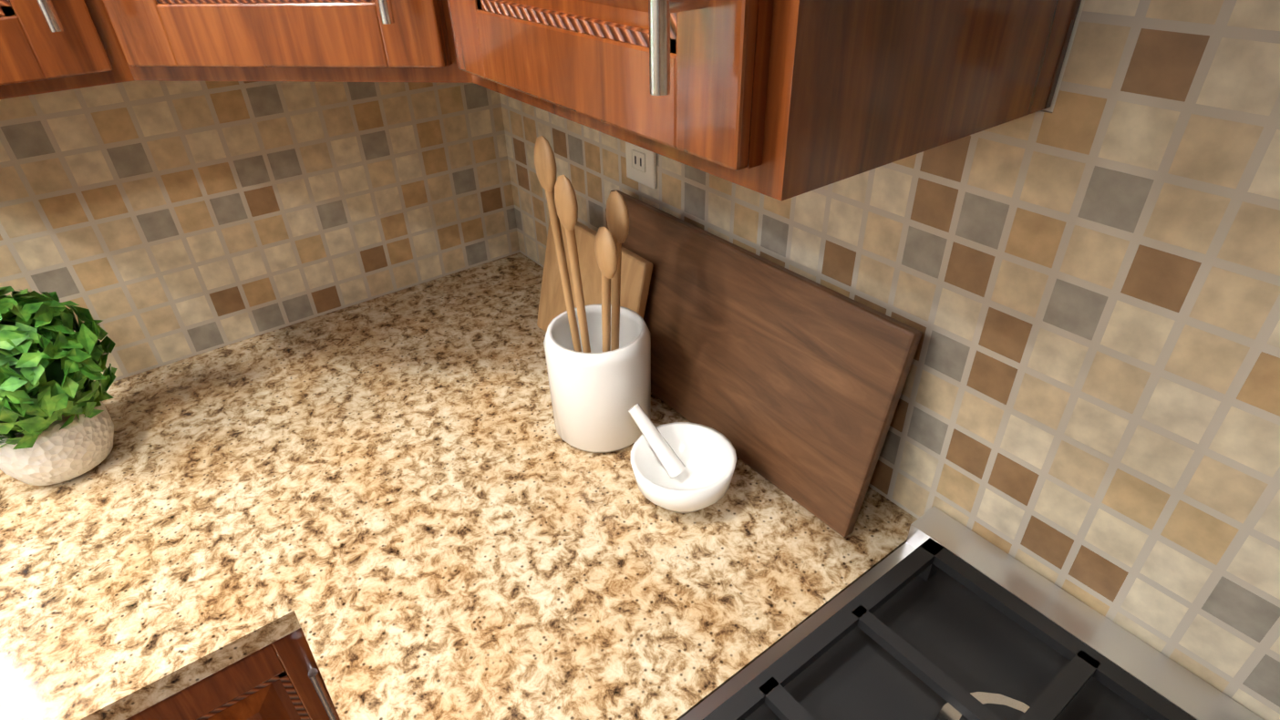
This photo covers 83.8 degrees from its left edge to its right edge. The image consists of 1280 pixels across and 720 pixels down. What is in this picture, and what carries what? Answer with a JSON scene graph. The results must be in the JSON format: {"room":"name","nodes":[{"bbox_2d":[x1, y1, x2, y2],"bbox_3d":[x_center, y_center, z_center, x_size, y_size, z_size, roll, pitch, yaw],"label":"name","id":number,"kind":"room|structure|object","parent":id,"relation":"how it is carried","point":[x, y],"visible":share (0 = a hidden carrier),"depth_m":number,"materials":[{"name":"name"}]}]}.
{"room":"kitchen","nodes":[
{"label":"kitchen","id":0,"kind":"room"},
{"bbox_2d":[1042,0,1084,112],"bbox_3d":[0.625,0.102,0.455,0.100,2.440,3.010,-24,40,-29],"label":"wall","id":1,"kind":"structure","parent":0,"point":[1068,52],"depth_m":0.57,"materials":[{"name":"beige paint"}]},
{"bbox_2d":[0,80,514,385],"bbox_3d":[-1.476,0.102,0.652,3.050,0.490,0.004,-24,40,-29],"label":"backsplash","id":2,"kind":"structure","parent":1,"relation":"attached to","point":[188,219],"depth_m":1.17,"materials":[{"name":"tile"}]},
{"bbox_2d":[0,0,1081,201],"bbox_3d":[-0.362,-0.658,0.366,1.016,1.028,1.074,-24,40,-29],"label":"upper cabinet","id":3,"kind":"object","parent":1,"relation":"attached to","point":[780,100],"visible":1,"depth_m":0.50,"materials":[{"name":"brown wood"}]},
{"bbox_2d":[492,0,1279,719],"bbox_3d":[0.582,-0.253,0.164,0.004,1.523,2.780,-24,40,-29],"label":"backsplash","id":4,"kind":"structure","parent":1,"relation":"attached to","point":[1078,284],"depth_m":0.63,"materials":[{"name":"tile"}]},
{"bbox_2d":[625,141,656,189],"bbox_3d":[0.000,-0.315,1.048,0.008,0.114,0.070,-24,40,-29],"label":"electrical outlet","id":5,"kind":"object","parent":4,"relation":"attached to","point":[641,165],"visible":0.4,"depth_m":1.06,"materials":[{"name":"beige plastic"}]},
{"bbox_3d":[-1.613,2.143,-0.251,5.800,0.050,3.010,-24,40,-29],"label":"floor","id":6,"kind":"structure","parent":0,"visible":0},
{"bbox_2d":[125,628,340,719],"bbox_3d":[-0.792,0.623,1.137,0.631,0.884,0.630,-24,40,-29],"label":"base cabinet","id":7,"kind":"object","parent":6,"relation":"on","point":[281,679],"visible":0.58,"depth_m":0.81,"materials":[{"name":"brown wood"}]},
{"bbox_3d":[0.338,0.884,0.700,0.665,0.883,2.806,-24,40,-29],"label":"base cabinet","id":8,"kind":"object","parent":6,"relation":"on","visible":0},
{"bbox_2d":[0,252,678,719],"bbox_3d":[-1.286,0.464,0.573,3.078,0.030,0.648,-24,40,-29],"label":"countertop","id":9,"kind":"structure","parent":8,"relation":"on","point":[407,504],"depth_m":0.95,"materials":[{"name":"stone"}]},
{"bbox_2d":[0,286,117,485],"bbox_3d":[-0.799,0.034,0.923,0.222,0.266,0.221,-24,40,-29],"label":"plant","id":10,"kind":"object","parent":9,"relation":"on","point":[56,425],"visible":1,"depth_m":0.90,"materials":[{"name":"green plant"}]},
{"bbox_2d":[534,135,650,453],"bbox_3d":[-0.057,-0.079,0.920,0.144,0.423,0.151,-24,40,-29],"label":"utensil crock","id":11,"kind":"object","parent":9,"relation":"on","point":[598,360],"visible":1,"depth_m":0.92,"materials":[{"name":"white ceramic"}]},
{"bbox_2d":[536,190,921,536],"bbox_3d":[0.054,-0.045,1.003,0.107,0.266,0.660,-24,40,-29],"label":"cutting boards","id":12,"kind":"object","parent":9,"relation":"on","point":[789,383],"visible":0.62,"depth_m":0.90,"materials":[{"name":"brown wood"}]},
{"bbox_2d":[244,413,917,719],"bbox_3d":[-0.024,0.258,0.824,0.678,0.030,0.342,-24,40,-29],"label":"countertop","id":13,"kind":"structure","parent":8,"relation":"on","point":[579,596],"depth_m":0.79,"materials":[{"name":"stone"}]},
{"bbox_2d":[628,403,736,513],"bbox_3d":[0.049,0.123,0.894,0.132,0.110,0.147,-24,40,-29],"label":"bowl","id":14,"kind":"object","parent":13,"relation":"on","point":[683,467],"visible":1,"depth_m":0.90,"materials":[{"name":"white ceramic"}]},
{"bbox_2d":[679,506,1264,719],"bbox_3d":[0.300,0.558,0.478,0.705,0.263,0.762,-24,40,-29],"label":"range","id":15,"kind":"object","parent":8,"relation":"in","point":[938,614],"visible":1,"depth_m":0.69,"materials":[{"name":"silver metal"}]}
]}

